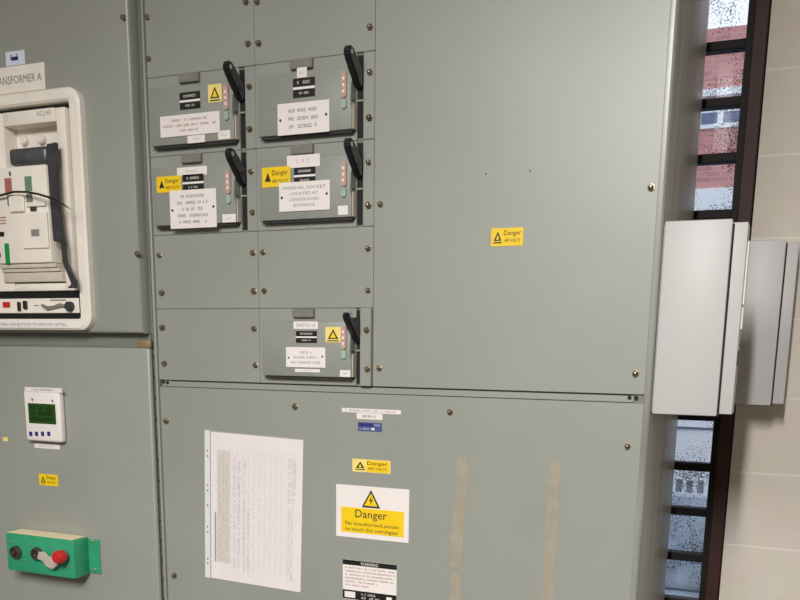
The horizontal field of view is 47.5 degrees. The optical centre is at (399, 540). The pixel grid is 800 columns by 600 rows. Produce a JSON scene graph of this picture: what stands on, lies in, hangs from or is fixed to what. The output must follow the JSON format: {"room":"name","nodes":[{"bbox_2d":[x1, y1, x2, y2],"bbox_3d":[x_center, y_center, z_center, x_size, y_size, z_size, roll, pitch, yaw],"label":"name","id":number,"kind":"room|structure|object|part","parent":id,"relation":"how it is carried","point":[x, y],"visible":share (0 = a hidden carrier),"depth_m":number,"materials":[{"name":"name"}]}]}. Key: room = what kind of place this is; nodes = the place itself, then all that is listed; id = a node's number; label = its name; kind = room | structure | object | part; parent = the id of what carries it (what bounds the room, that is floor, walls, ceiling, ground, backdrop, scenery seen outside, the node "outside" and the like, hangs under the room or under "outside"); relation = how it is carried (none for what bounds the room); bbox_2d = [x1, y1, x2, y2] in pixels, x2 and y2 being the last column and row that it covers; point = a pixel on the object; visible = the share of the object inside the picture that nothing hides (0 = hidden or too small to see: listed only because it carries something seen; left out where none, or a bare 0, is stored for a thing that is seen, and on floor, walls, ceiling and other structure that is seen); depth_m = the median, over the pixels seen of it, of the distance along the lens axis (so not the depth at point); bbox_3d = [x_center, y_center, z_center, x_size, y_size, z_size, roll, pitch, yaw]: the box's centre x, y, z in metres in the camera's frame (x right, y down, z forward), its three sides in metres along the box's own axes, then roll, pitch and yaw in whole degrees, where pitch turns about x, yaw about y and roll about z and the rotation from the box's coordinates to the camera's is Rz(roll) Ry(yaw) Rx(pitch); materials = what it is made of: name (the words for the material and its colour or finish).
{"room":"electrical room","nodes":[
{"label":"electrical room","id":0,"kind":"room"},
{"bbox_2d":[719,0,799,599],"bbox_3d":[-0.150,-0.323,2.308,8.900,2.780,0.120,6,13,22],"label":"wall","id":1,"kind":"structure","parent":0,"point":[761,558],"depth_m":1.86,"materials":[{"name":"beige tile"}]},
{"bbox_2d":[664,0,771,599],"bbox_3d":[0.466,-0.442,1.989,0.531,1.856,0.077,6,13,22],"label":"window","id":2,"kind":"structure","parent":1,"relation":"in","point":[755,44],"depth_m":1.82,"materials":[{"name":"black"}]},
{"bbox_3d":[0.460,0.068,2.090,0.445,0.086,0.004,6,13,22],"label":"pane","id":3,"kind":"part","parent":2,"relation":"part of","materials":[{"name":"clear glass"}]},
{"bbox_3d":[0.461,-0.033,2.068,0.445,0.083,0.004,6,13,22],"label":"pane","id":4,"kind":"part","parent":2,"relation":"part of","materials":[{"name":"clear glass"}]},
{"bbox_3d":[0.463,-0.130,2.048,0.445,0.080,0.004,6,13,22],"label":"pane","id":5,"kind":"part","parent":2,"relation":"part of","materials":[{"name":"clear glass"}]},
{"bbox_3d":[0.464,-0.231,2.027,0.445,0.090,0.004,6,13,22],"label":"pane","id":6,"kind":"part","parent":2,"relation":"part of","materials":[{"name":"clear glass"}]},
{"bbox_3d":[0.471,-0.736,1.921,0.445,0.090,0.004,6,13,22],"label":"pane","id":7,"kind":"part","parent":2,"relation":"part of","materials":[{"name":"clear glass"}]},
{"bbox_3d":[0.472,-0.840,1.899,0.445,0.086,0.004,6,13,22],"label":"pane","id":8,"kind":"part","parent":2,"relation":"part of","materials":[{"name":"clear glass"}]},
{"bbox_3d":[0.474,-0.941,1.878,0.445,0.086,0.004,6,13,22],"label":"pane","id":9,"kind":"part","parent":2,"relation":"part of","materials":[{"name":"clear glass"}]},
{"bbox_3d":[0.475,-1.044,1.856,0.445,0.088,0.004,6,13,22],"label":"pane","id":10,"kind":"part","parent":2,"relation":"part of","materials":[{"name":"clear glass"}]},
{"bbox_3d":[0.466,-0.442,1.989,0.531,1.856,0.077,6,13,22],"label":"frame","id":11,"kind":"part","parent":2,"relation":"part of","materials":[{"name":"black metal"}]},
{"bbox_2d":[735,239,799,405],"bbox_3d":[0.706,-0.424,1.787,0.118,0.308,0.107,6,13,22],"label":"enclosure","id":12,"kind":"object","parent":1,"relation":"attached to","point":[773,264],"visible":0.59,"depth_m":1.74,"materials":[{"name":"metal"}]},
{"bbox_3d":[-1.274,1.592,0.070,8.900,0.080,5.500,6,13,22],"label":"floor","id":13,"kind":"structure","parent":0,"visible":0},
{"bbox_2d":[0,0,163,599],"bbox_3d":[-0.755,-0.055,2.207,0.714,2.280,0.437,6,13,22],"label":"breaker cubicle","id":14,"kind":"object","parent":13,"relation":"on","point":[107,491],"depth_m":1.87,"materials":[{"name":"grey metal"}]},
{"bbox_2d":[5,50,24,66],"bbox_3d":[-0.760,-0.952,1.794,0.050,0.026,0.001,6,13,22],"label":"sticker","id":15,"kind":"object","parent":14,"relation":"attached to","point":[13,58],"visible":1,"depth_m":1.79,"materials":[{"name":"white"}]},
{"bbox_2d":[0,62,45,94],"bbox_3d":[-0.824,-0.920,1.827,0.285,0.049,0.004,6,13,22],"label":"name plate","id":16,"kind":"object","parent":14,"relation":"attached to","point":[27,77],"visible":1,"depth_m":1.79,"materials":[{"name":"beige plastic"}]},
{"bbox_2d":[24,387,65,442],"bbox_3d":[-0.754,-0.268,1.938,0.108,0.114,0.018,6,13,22],"label":"meter","id":17,"kind":"object","parent":14,"relation":"attached to","point":[44,407],"visible":1,"depth_m":1.93,"materials":[{"name":"white plastic"}]},
{"bbox_3d":[-0.763,-0.203,1.965,0.071,0.009,0.001,6,13,22],"label":"label strip","id":18,"kind":"part","parent":14,"relation":"part of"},
{"bbox_2d":[0,87,95,329],"bbox_3d":[-0.797,-0.662,1.847,0.400,0.455,0.100,6,13,22],"label":"circuit breaker","id":19,"kind":"object","parent":14,"relation":"attached to","point":[47,273],"visible":1,"depth_m":1.80,"materials":[{"name":"beige plastic"}]},
{"bbox_2d":[2,302,9,307],"bbox_3d":[-0.822,-0.492,1.897,0.020,0.011,0.002,6,13,22],"label":"button","id":20,"kind":"object","parent":19,"relation":"attached to","point":[4,304],"depth_m":1.90,"materials":[{"name":"plastic"}]},
{"bbox_3d":[-0.659,-0.632,1.774,0.052,0.271,0.008,6,13,22],"label":"handle arm","id":21,"kind":"part","parent":19,"relation":"part of","materials":[{"name":"grey plastic"}]},
{"bbox_2d":[39,474,57,485],"bbox_3d":[-0.766,-0.132,1.980,0.053,0.025,0.001,6,13,22],"label":"label","id":22,"kind":"object","parent":14,"relation":"attached to","point":[44,479],"visible":1,"depth_m":1.98,"materials":[{"name":"yellow"}]},
{"bbox_2d":[6,529,100,578],"bbox_3d":[-0.776,0.031,1.974,0.248,0.085,0.080,6,13,22],"label":"box","id":23,"kind":"object","parent":14,"relation":"attached to","point":[32,551],"visible":1,"depth_m":1.96,"materials":[{"name":"green metal"}]},
{"bbox_3d":[-0.824,-0.789,1.872,0.706,0.703,0.030,6,13,22],"label":"door","id":24,"kind":"part","parent":14,"relation":"part of","materials":[{"name":"grey metal"}]},
{"bbox_3d":[-0.835,0.289,2.105,0.710,1.447,0.015,6,13,22],"label":"door","id":25,"kind":"part","parent":14,"relation":"part of","materials":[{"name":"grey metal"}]},
{"bbox_2d":[140,0,709,599],"bbox_3d":[0.042,0.023,1.890,1.007,2.280,0.410,6,13,22],"label":"switchboard","id":26,"kind":"object","parent":13,"relation":"on","point":[574,124],"depth_m":1.56,"materials":[{"name":"grey metal"}]},
{"bbox_3d":[-0.367,-0.931,1.660,0.236,0.140,0.004,6,13,22],"label":"blank panel","id":27,"kind":"part","parent":26,"relation":"part of","materials":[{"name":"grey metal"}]},
{"bbox_2d":[148,61,256,157],"bbox_3d":[-0.346,-0.777,1.653,0.229,0.148,0.056,6,13,22],"label":"switch","id":28,"kind":"object","parent":26,"relation":"attached to","point":[209,111],"visible":1,"depth_m":1.63,"materials":[{"name":"grey metal"}]},
{"bbox_3d":[-0.389,-0.769,1.680,0.132,0.037,0.002,6,13,22],"label":"legend plate","id":29,"kind":"part","parent":28,"relation":"part of","materials":[{"name":"white plastic"}]},
{"bbox_3d":[-0.297,-0.820,1.621,0.013,0.056,0.051,6,13,22],"label":"lever","id":30,"kind":"part","parent":28,"relation":"part of","materials":[{"name":"black plastic"}]},
{"bbox_2d":[151,148,257,235],"bbox_3d":[-0.348,-0.640,1.682,0.229,0.143,0.056,6,13,22],"label":"switch","id":31,"kind":"object","parent":26,"relation":"attached to","point":[215,192],"visible":1,"depth_m":1.66,"materials":[{"name":"grey metal"}]},
{"bbox_3d":[-0.389,-0.624,1.710,0.105,0.069,0.002,6,13,22],"label":"legend plate","id":32,"kind":"part","parent":31,"relation":"part of","materials":[{"name":"white plastic"}]},
{"bbox_3d":[-0.299,-0.679,1.650,0.013,0.056,0.051,6,13,22],"label":"lever","id":33,"kind":"part","parent":31,"relation":"part of","materials":[{"name":"black plastic"}]},
{"bbox_3d":[-0.373,-0.517,1.747,0.236,0.138,0.004,6,13,22],"label":"blank panel","id":34,"kind":"part","parent":26,"relation":"part of","materials":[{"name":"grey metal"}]},
{"bbox_3d":[-0.375,-0.381,1.775,0.236,0.138,0.004,6,13,22],"label":"blank panel","id":35,"kind":"part","parent":26,"relation":"part of","materials":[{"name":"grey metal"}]},
{"bbox_2d":[205,430,302,591],"bbox_3d":[-0.293,-0.058,1.802,0.225,0.303,0.002,8,14,22],"label":"paper notice","id":36,"kind":"object","parent":26,"relation":"attached to","point":[257,481],"visible":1,"depth_m":1.80,"materials":[{"name":"paper"}]},
{"bbox_2d":[255,45,374,148],"bbox_3d":[-0.136,-0.756,1.566,0.229,0.148,0.056,6,13,22],"label":"switch","id":37,"kind":"object","parent":26,"relation":"attached to","point":[330,99],"visible":1,"depth_m":1.54,"materials":[{"name":"grey metal"}]},
{"bbox_3d":[-0.169,-0.740,1.590,0.103,0.052,0.002,6,13,22],"label":"legend plate","id":38,"kind":"part","parent":37,"relation":"part of","materials":[{"name":"white plastic"}]},
{"bbox_3d":[-0.079,-0.798,1.530,0.013,0.056,0.051,6,13,22],"label":"lever","id":39,"kind":"part","parent":37,"relation":"part of","materials":[{"name":"black plastic"}]},
{"bbox_3d":[-0.149,-0.909,1.569,0.237,0.140,0.004,6,13,22],"label":"blank panel","id":40,"kind":"part","parent":26,"relation":"part of","materials":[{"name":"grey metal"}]},
{"bbox_2d":[256,138,374,230],"bbox_3d":[-0.137,-0.618,1.594,0.229,0.143,0.056,6,13,22],"label":"switch","id":41,"kind":"object","parent":26,"relation":"attached to","point":[323,185],"visible":1,"depth_m":1.57,"materials":[{"name":"grey metal"}]},
{"bbox_3d":[-0.170,-0.613,1.616,0.103,0.050,0.002,6,13,22],"label":"legend plate","id":42,"kind":"part","parent":41,"relation":"part of","materials":[{"name":"white plastic"}]},
{"bbox_3d":[-0.081,-0.657,1.559,0.013,0.056,0.051,6,13,22],"label":"lever","id":43,"kind":"part","parent":41,"relation":"part of","materials":[{"name":"black plastic"}]},
{"bbox_2d":[259,308,372,385],"bbox_3d":[-0.141,-0.351,1.649,0.228,0.133,0.059,6,13,22],"label":"switch","id":44,"kind":"object","parent":26,"relation":"attached to","point":[319,346],"visible":1,"depth_m":1.62,"materials":[{"name":"grey metal"}]},
{"bbox_3d":[-0.174,-0.337,1.674,0.082,0.037,0.002,6,13,22],"label":"legend plate","id":45,"kind":"part","parent":44,"relation":"part of","materials":[{"name":"white plastic"}]},
{"bbox_3d":[-0.085,-0.379,1.616,0.013,0.051,0.054,6,13,22],"label":"lever","id":46,"kind":"part","parent":44,"relation":"part of","materials":[{"name":"black plastic"}]},
{"bbox_3d":[-0.155,-0.495,1.656,0.237,0.138,0.004,6,13,22],"label":"blank panel","id":47,"kind":"part","parent":26,"relation":"part of","materials":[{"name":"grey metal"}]},
{"bbox_2d":[343,559,396,599],"bbox_3d":[-0.058,0.079,1.728,0.113,0.078,0.002,6,13,22],"label":"label","id":48,"kind":"object","parent":26,"relation":"attached to","point":[362,580],"visible":1,"depth_m":1.73,"materials":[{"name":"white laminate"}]},
{"bbox_2d":[358,422,381,431],"bbox_3d":[-0.055,-0.208,1.668,0.049,0.016,0.001,6,13,22],"label":"sticker","id":49,"kind":"object","parent":26,"relation":"attached to","point":[362,426],"visible":1,"depth_m":1.67,"materials":[{"name":"blue"}]},
{"bbox_3d":[-0.056,-0.227,1.665,0.052,0.011,0.001,6,13,22],"label":"label strip","id":50,"kind":"part","parent":26,"relation":"part of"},
{"bbox_2d":[352,459,390,473],"bbox_3d":[-0.053,-0.137,1.681,0.078,0.024,0.001,6,13,22],"label":"label","id":51,"kind":"object","parent":26,"relation":"attached to","point":[358,465],"visible":1,"depth_m":1.68,"materials":[{"name":"yellow"}]},
{"bbox_3d":[-0.053,-0.236,1.661,0.119,0.008,0.001,6,13,22],"label":"label strip","id":52,"kind":"part","parent":26,"relation":"part of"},
{"bbox_2d":[336,484,408,542],"bbox_3d":[-0.052,-0.051,1.698,0.150,0.100,0.002,6,13,22],"label":"sign","id":53,"kind":"object","parent":26,"relation":"attached to","point":[364,512],"visible":1,"depth_m":1.70,"materials":[{"name":"white laminate"}]},
{"bbox_3d":[-0.054,0.404,1.795,0.957,1.370,0.004,6,13,22],"label":"panel","id":54,"kind":"part","parent":26,"relation":"part of","materials":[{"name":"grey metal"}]},
{"bbox_3d":[0.101,0.097,1.663,0.023,0.072,0.001,6,13,22],"label":"tape strip","id":55,"kind":"part","parent":26,"relation":"part of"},
{"bbox_3d":[0.106,-0.048,1.631,0.032,0.201,0.001,6,13,22],"label":"tape strip","id":56,"kind":"part","parent":26,"relation":"part of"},
{"bbox_2d":[491,227,523,245],"bbox_3d":[0.177,-0.503,1.506,0.055,0.029,0.001,6,13,22],"label":"label","id":57,"kind":"object","parent":26,"relation":"attached to","point":[499,236],"visible":1,"depth_m":1.51,"materials":[{"name":"yellow"}]},
{"bbox_3d":[0.179,-0.646,1.480,0.483,0.793,0.004,6,13,22],"label":"panel","id":58,"kind":"part","parent":26,"relation":"part of","materials":[{"name":"grey metal"}]},
{"bbox_3d":[0.261,-0.004,1.572,0.024,0.265,0.001,6,13,22],"label":"tape strip","id":59,"kind":"part","parent":26,"relation":"part of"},
{"bbox_2d":[651,219,749,416],"bbox_3d":[0.474,-0.347,1.433,0.127,0.296,0.058,6,13,22],"label":"enclosure","id":60,"kind":"object","parent":26,"relation":"attached to","point":[704,266],"visible":1,"depth_m":1.41,"materials":[{"name":"metal"}]},
{"label":"outside","id":61,"kind":"structure","parent":0,"visible":0},
{"bbox_2d":[665,589,698,597],"bbox_3d":[-5.480,0.275,7.818,44.000,0.100,5.360,6,13,22],"label":"ground","id":62,"kind":"structure","parent":61,"point":[670,592],"depth_m":7.35,"materials":[{"name":"grey"}]},
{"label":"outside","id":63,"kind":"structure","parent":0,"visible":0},
{"bbox_2d":[665,480,703,592],"bbox_3d":[2.256,-3.338,25.550,44.000,0.099,34.000,6,13,22],"label":"road","id":64,"kind":"structure","parent":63,"point":[700,488],"depth_m":13.02,"materials":[{"name":"grey asphalt"}]},
{"bbox_2d":[665,492,706,590],"bbox_3d":[1.175,-0.120,8.031,14.000,0.768,0.240,6,13,22],"label":"wall","id":65,"kind":"structure","parent":64,"relation":"on","point":[679,579],"depth_m":7.43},
{"bbox_2d":[672,470,708,495],"bbox_3d":[1.182,-0.609,7.929,14.000,0.231,0.050,6,13,22],"label":"railing","id":66,"kind":"object","parent":65,"relation":"on","point":[705,492],"visible":0.07,"depth_m":7.42,"materials":[{"name":"white metal"}]},
{"bbox_3d":[1.183,-0.698,7.910,14.000,0.050,0.050,6,13,22],"label":"rail","id":67,"kind":"part","parent":66,"relation":"part of","materials":[{"name":"white metal"}]},
{"bbox_2d":[675,25,746,480],"bbox_3d":[3.203,-4.834,16.996,20.000,6.367,6.120,6,13,22],"label":"brick building","id":68,"kind":"structure","parent":64,"relation":"on","point":[710,190],"depth_m":13.00,"materials":[{"name":"red brick"}]},
{"bbox_3d":[4.263,-6.018,12.979,1.120,0.146,0.009,6,13,22],"label":"pane","id":69,"kind":"part","parent":68,"relation":"part of","materials":[{"name":"glass"}]}
]}

